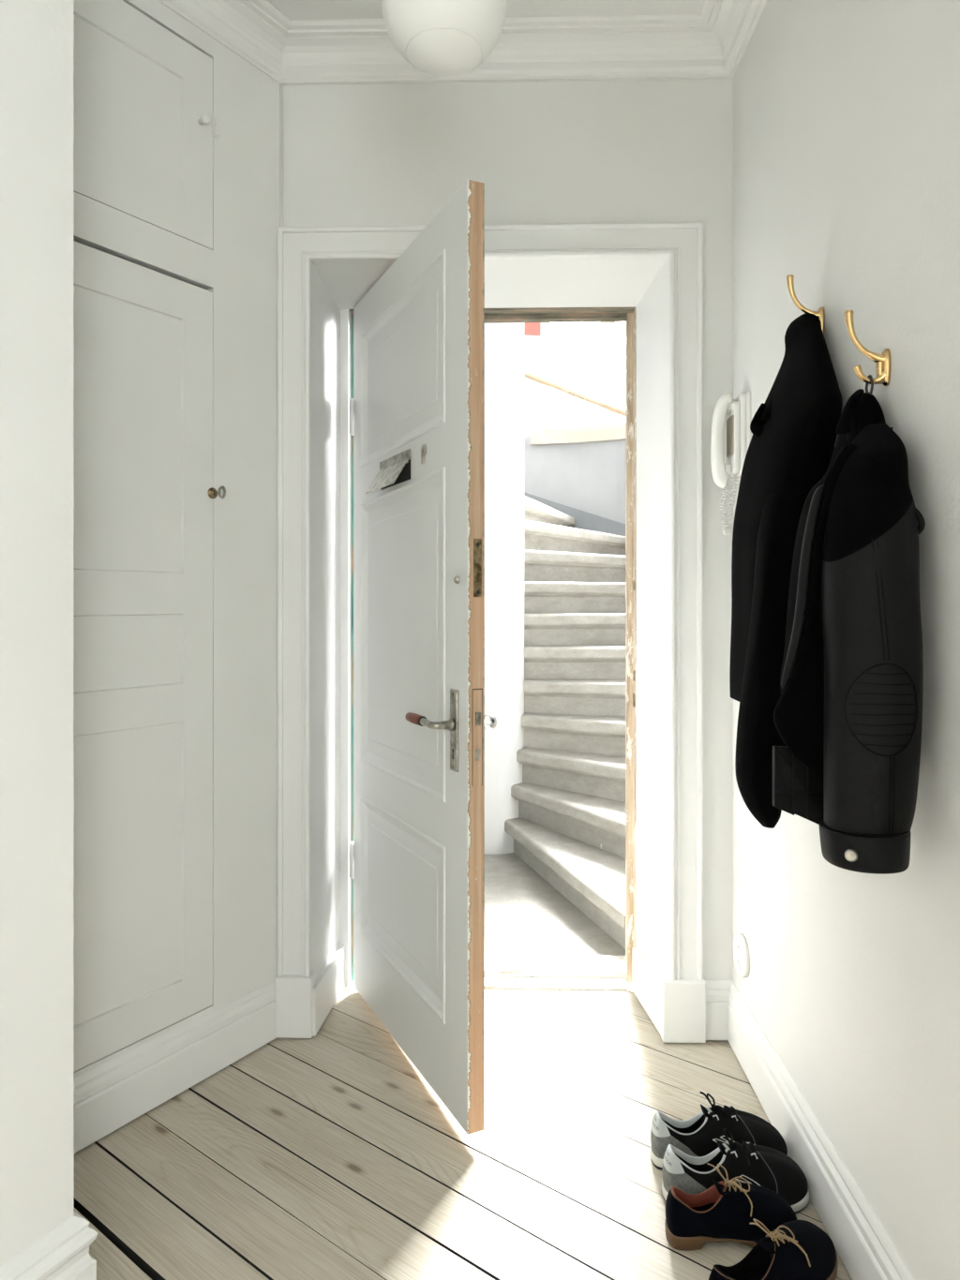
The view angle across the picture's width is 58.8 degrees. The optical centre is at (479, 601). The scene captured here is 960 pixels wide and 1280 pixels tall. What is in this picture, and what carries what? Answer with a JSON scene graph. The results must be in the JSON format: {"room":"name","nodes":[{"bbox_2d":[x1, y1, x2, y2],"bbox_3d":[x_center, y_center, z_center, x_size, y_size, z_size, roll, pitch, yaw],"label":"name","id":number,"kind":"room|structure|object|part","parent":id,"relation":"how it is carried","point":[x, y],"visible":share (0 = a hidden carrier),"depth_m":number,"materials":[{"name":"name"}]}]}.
{"room":"apartment entrance hallway","nodes":[
{"label":"apartment entrance hallway","id":0,"kind":"room"},
{"bbox_2d":[0,0,73,1266],"bbox_3d":[-2.116,-0.230,-0.797,0.437,2.980,5.340,0,0,28],"label":"wall","id":1,"kind":"structure","parent":0,"point":[37,36],"depth_m":1.35,"materials":[{"name":"paint"}]},
{"bbox_2d":[0,1210,98,1279],"bbox_3d":[-1.877,1.096,-0.841,0.412,0.164,5.279,0,0,24],"label":"baseboard","id":2,"kind":"structure","parent":1,"relation":"attached to","point":[62,1254],"depth_m":1.37,"materials":[{"name":"paint"}]},
{"bbox_2d":[73,0,279,1078],"bbox_3d":[-0.838,-0.230,1.970,0.100,2.980,0.945,0,0,34],"label":"wall","id":3,"kind":"structure","parent":0,"point":[240,271],"depth_m":2.20,"materials":[{"name":"paint"}]},
{"bbox_2d":[73,0,220,249],"bbox_3d":[-0.841,-1.122,1.931,0.118,0.478,0.563,0,0,34],"label":"upper cabinet","id":4,"kind":"object","parent":3,"relation":"attached to","point":[145,126],"visible":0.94,"depth_m":1.97,"materials":[{"name":"white wood"}]},
{"bbox_3d":[-0.678,-1.183,2.095,0.028,0.022,0.022,0,0,34],"label":"knob","id":5,"kind":"part","parent":4,"relation":"part of","materials":[{"name":"paint"}]},
{"bbox_2d":[73,240,225,1071],"bbox_3d":[-0.833,0.114,1.923,0.140,1.792,0.559,0,0,34],"label":"wardrobe","id":6,"kind":"object","parent":3,"relation":"attached to","point":[143,491],"visible":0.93,"depth_m":1.97,"materials":[{"name":"white wood"}]},
{"bbox_2d":[73,981,276,1154],"bbox_3d":[-0.768,1.098,1.974,0.017,0.152,0.829,0,0,33],"label":"baseboard","id":7,"kind":"structure","parent":3,"relation":"attached to","point":[110,1095],"depth_m":2.01,"materials":[{"name":"paint"}]},
{"bbox_2d":[279,83,282,226],"bbox_3d":[-0.542,-0.200,2.325,0.012,2.440,0.012,0,0,1],"label":"trim","id":8,"kind":"structure","parent":3,"relation":"attached to","point":[280,84],"depth_m":2.32,"materials":[{"name":"paint"}]},
{"bbox_2d":[73,986,851,1279],"bbox_3d":[-1.601,1.191,-0.461,4.421,0.022,6.200,0,0,1],"label":"floor","id":9,"kind":"structure","parent":0,"point":[329,1154],"depth_m":1.79,"materials":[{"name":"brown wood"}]},
{"bbox_2d":[650,1091,788,1170],"bbox_3d":[0.502,1.113,1.801,0.287,0.133,0.106,0,0,0],"label":"sneaker","id":10,"kind":"object","parent":9,"relation":"on","point":[696,1136],"visible":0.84,"depth_m":1.78,"materials":[{"name":"black fabric"}]},
{"bbox_2d":[665,1162,797,1250],"bbox_3d":[0.467,1.120,1.586,0.248,0.118,0.107,0,0,-4],"label":"shoe","id":11,"kind":"object","parent":9,"relation":"on","point":[723,1212],"visible":0.97,"depth_m":1.56,"materials":[{"name":"black leather"}]},
{"bbox_2d":[661,1126,808,1214],"bbox_3d":[0.504,1.113,1.681,0.287,0.133,0.106,0,0,-1],"label":"sneaker","id":12,"kind":"object","parent":9,"relation":"on","point":[768,1168],"visible":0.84,"depth_m":1.66,"materials":[{"name":"black fabric"},{"name":"grey fabric"},{"name":"white rubber"}]},
{"bbox_2d":[708,1218,837,1279],"bbox_3d":[0.506,1.120,1.454,0.295,0.118,0.109,0,0,-34],"label":"shoe","id":13,"kind":"object","parent":9,"relation":"on","point":[795,1249],"visible":1,"depth_m":1.45,"materials":[{"name":"black leather"}]},
{"bbox_2d":[266,0,704,20],"bbox_3d":[-1.578,-1.565,-0.605,4.675,0.110,5.915,0,0,1],"label":"ceiling","id":14,"kind":"structure","parent":0,"point":[293,9],"depth_m":2.17,"materials":[{"name":"paint"}]},
{"bbox_2d":[381,0,506,77],"bbox_3d":[-0.069,-1.273,1.650,0.242,0.474,0.242,0,0,1],"label":"pendant lamp","id":15,"kind":"object","parent":14,"relation":"hanging from","point":[440,38],"visible":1,"depth_m":1.60,"materials":[{"name":"white glass"}]},
{"bbox_2d":[349,852,632,988],"bbox_3d":[0.283,1.220,4.487,3.850,0.080,3.415,0,0,1],"label":"floor","id":16,"kind":"structure","parent":0,"point":[525,915],"depth_m":3.17,"materials":[{"name":"grey stone"}]},
{"bbox_2d":[504,495,625,949],"bbox_3d":[0.581,0.060,4.530,2.357,2.242,3.656,0,0,-39],"label":"staircase","id":17,"kind":"structure","parent":16,"relation":"on","point":[569,828],"depth_m":4.01,"materials":[{"name":"grey stone"}]},
{"bbox_2d":[484,322,523,854],"bbox_3d":[-0.719,-1.115,4.139,1.863,4.610,0.276,0,0,1],"label":"wall","id":18,"kind":"structure","parent":0,"point":[503,341],"depth_m":3.98,"materials":[{"name":"paint"}]},
{"bbox_2d":[282,78,731,980],"bbox_3d":[0.226,-1.080,4.191,3.950,4.680,3.790,0,0,1],"label":"wall","id":19,"kind":"structure","parent":0,"point":[635,151],"depth_m":2.31,"materials":[{"name":"paint"}]},
{"bbox_2d":[275,971,314,1038],"bbox_3d":[-0.501,1.093,2.315,0.098,0.162,0.046,0,0,1],"label":"trim","id":20,"kind":"structure","parent":19,"relation":"attached to","point":[293,992],"depth_m":2.29,"materials":[{"name":"paint"}]},
{"bbox_2d":[310,259,344,1036],"bbox_3d":[-0.435,0.124,2.450,0.040,2.100,0.292,0,0,1],"label":"trim","id":21,"kind":"structure","parent":19,"relation":"attached to","point":[327,955],"depth_m":2.44,"materials":[{"name":"paint"}]},
{"bbox_2d":[349,179,496,1134],"bbox_3d":[-0.193,0.130,2.217,0.160,2.069,0.858,0,0,-25],"label":"door","id":22,"kind":"structure","parent":19,"relation":"in","point":[417,404],"depth_m":2.09,"materials":[{"name":"paint"}]},
{"bbox_3d":[-0.226,-0.366,2.237,0.006,0.032,0.230,0,0,-25],"label":"hinge plate","id":23,"kind":"part","parent":22,"relation":"part of","materials":[{"name":"silver metal"}]},
{"bbox_3d":[-0.095,0.272,1.898,0.056,0.026,0.079,0,0,-25],"label":"lever","id":24,"kind":"part","parent":22,"relation":"part of","materials":[{"name":"silver metal"}]},
{"bbox_3d":[-0.057,0.284,1.886,0.005,0.179,0.038,0,0,-25],"label":"handle plate","id":25,"kind":"part","parent":22,"relation":"part of","materials":[{"name":"silver metal"}]},
{"bbox_3d":[-0.052,-0.048,1.871,0.009,0.018,0.018,0,0,-25],"label":"lock knob","id":26,"kind":"part","parent":22,"relation":"part of","materials":[{"name":"silver metal"}]},
{"bbox_3d":[0.007,0.272,1.916,0.056,0.036,0.036,0,0,-25],"label":"knob","id":27,"kind":"part","parent":22,"relation":"part of","materials":[{"name":"silver metal"}]},
{"bbox_2d":[156,0,766,85],"bbox_3d":[-1.238,-1.465,-0.588,3.696,0.110,5.865,0,0,1],"label":"trim","id":28,"kind":"structure","parent":19,"relation":"attached to","point":[710,43],"depth_m":2.26,"materials":[{"name":"paint"}]},
{"bbox_2d":[340,306,636,987],"bbox_3d":[0.032,0.124,2.624,0.966,2.103,0.076,0,0,1],"label":"door frame","id":29,"kind":"structure","parent":19,"relation":"attached to","point":[627,314],"depth_m":2.61,"materials":[{"name":"paint"}]},
{"bbox_2d":[312,257,667,309],"bbox_3d":[0.028,-0.909,2.440,0.966,0.038,0.290,0,0,1],"label":"trim","id":30,"kind":"structure","parent":19,"relation":"attached to","point":[565,282],"depth_m":2.42,"materials":[{"name":"paint"}]},
{"bbox_2d":[277,222,702,980],"bbox_3d":[0.024,-0.001,2.302,1.147,2.031,0.026,0,0,1],"label":"trim","id":31,"kind":"structure","parent":19,"relation":"attached to","point":[681,242],"depth_m":2.30,"materials":[{"name":"paint"}]},
{"bbox_2d":[350,953,632,990],"bbox_3d":[0.034,1.175,2.692,0.965,0.050,0.185,0,0,1],"label":"threshold","id":32,"kind":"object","parent":19,"relation":"attached to","point":[501,971],"depth_m":2.66,"materials":[{"name":"paint"}]},
{"bbox_2d":[523,322,539,335],"bbox_3d":[0.164,-2.085,5.954,0.514,0.470,0.018,0,0,3],"label":"trim","id":33,"kind":"structure","parent":19,"relation":"attached to","point":[529,328],"depth_m":5.94,"materials":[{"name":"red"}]},
{"bbox_2d":[523,322,625,445],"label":"window","id":34,"kind":"structure","parent":19,"relation":"in","point":[608,429],"depth_m":5.82,"materials":[{"name":"beige wood"}]},
{"bbox_3d":[0.286,-1.571,5.646,2.476,1.304,0.542,0,0,8],"label":"handrail","id":35,"kind":"part","parent":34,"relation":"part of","materials":[{"name":"beige wood"}]},
{"bbox_3d":[1.123,-1.123,5.504,1.775,0.065,0.276,0,0,37],"label":"sill","id":36,"kind":"part","parent":34,"relation":"part of","materials":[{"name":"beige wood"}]},
{"bbox_2d":[523,491,625,535],"bbox_3d":[0.116,-0.673,5.828,1.971,1.016,0.301,0,0,1],"label":"baseboard","id":37,"kind":"structure","parent":19,"relation":"attached to","point":[583,520],"depth_m":5.83,"materials":[{"name":"grey paint"}]},
{"bbox_2d":[632,580,635,707],"bbox_3d":[0.469,0.128,2.594,0.003,0.385,0.026,0,0,1],"label":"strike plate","id":38,"kind":"structure","parent":19,"relation":"attached to","point":[633,581],"depth_m":2.58,"materials":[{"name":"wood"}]},
{"bbox_2d":[632,256,669,1033],"bbox_3d":[0.484,0.124,2.428,0.054,2.100,0.292,0,0,1],"label":"trim","id":39,"kind":"structure","parent":19,"relation":"attached to","point":[650,956],"depth_m":2.42,"materials":[{"name":"paint"}]},
{"bbox_2d":[659,975,705,1042],"bbox_3d":[0.544,1.093,2.289,0.115,0.162,0.046,0,0,1],"label":"trim","id":40,"kind":"structure","parent":19,"relation":"attached to","point":[682,1002],"depth_m":2.27,"materials":[{"name":"paint"}]},
{"bbox_2d":[731,0,959,1279],"bbox_3d":[0.684,-0.230,-0.659,0.150,2.980,5.915,0,0,1],"label":"wall","id":41,"kind":"structure","parent":0,"point":[845,113],"depth_m":1.42,"materials":[{"name":"paint"}]},
{"bbox_2d":[710,391,750,535],"bbox_3d":[0.634,-0.350,2.174,0.086,0.360,0.094,0,0,1],"label":"phone","id":42,"kind":"object","parent":41,"relation":"attached to","point":[736,411],"visible":0.98,"depth_m":2.15,"materials":[{"name":"white plastic"}]},
{"bbox_3d":[0.636,-0.246,2.177,0.054,0.152,0.026,0,0,-10],"label":"cord","id":43,"kind":"part","parent":42,"relation":"part of","materials":[{"name":"white plastic"}]},
{"bbox_2d":[732,933,749,977],"bbox_3d":[0.670,0.908,2.189,0.016,0.104,0.104,0,0,1],"label":"wall socket","id":44,"kind":"object","parent":41,"relation":"attached to","point":[740,950],"visible":1,"depth_m":2.17,"materials":[{"name":"white plastic"}]},
{"bbox_2d":[735,940,741,954],"bbox_3d":[0.664,0.889,2.190,0.003,0.034,0.034,0,0,1],"label":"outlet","id":45,"kind":"object","parent":44,"relation":"attached to","point":[737,943],"depth_m":2.19,"materials":[{"name":"white plastic"}]},
{"bbox_2d":[735,955,741,969],"bbox_3d":[0.664,0.927,2.190,0.003,0.034,0.034,0,0,1],"label":"outlet","id":46,"kind":"object","parent":44,"relation":"attached to","point":[737,958],"depth_m":2.19,"materials":[{"name":"white plastic"}]},
{"bbox_2d":[786,274,824,335],"bbox_3d":[0.632,-0.573,1.657,0.072,0.122,0.023,0,0,1],"label":"coat hook","id":47,"kind":"object","parent":41,"relation":"attached to","point":[790,277],"visible":0.42,"depth_m":1.65,"materials":[{"name":"gold metal"}]},
{"bbox_2d":[729,312,842,828],"bbox_3d":[0.574,-0.064,1.661,0.174,0.974,0.398,0,0,1],"label":"coat","id":48,"kind":"object","parent":47,"relation":"hanging from","point":[791,446],"visible":0.88,"depth_m":1.56,"materials":[{"name":"black fabric"}]},
{"bbox_2d":[704,980,915,1279],"bbox_3d":[0.570,1.098,-0.631,0.080,0.152,5.865,0,0,1],"label":"baseboard","id":49,"kind":"structure","parent":41,"relation":"attached to","point":[864,1247],"depth_m":1.69,"materials":[{"name":"paint"}]},
{"bbox_2d":[844,310,890,386],"bbox_3d":[0.625,-0.409,1.377,0.072,0.122,0.023,0,0,1],"label":"coat hook","id":50,"kind":"object","parent":41,"relation":"attached to","point":[882,361],"visible":1,"depth_m":1.37,"materials":[{"name":"gold metal"}]},
{"bbox_2d":[772,374,924,874],"bbox_3d":[0.550,0.004,1.352,0.211,0.740,0.377,0,0,1],"label":"leather jacket","id":51,"kind":"object","parent":50,"relation":"hanging from","point":[847,715],"visible":1,"depth_m":1.20,"materials":[{"name":"black leather"}]}
]}

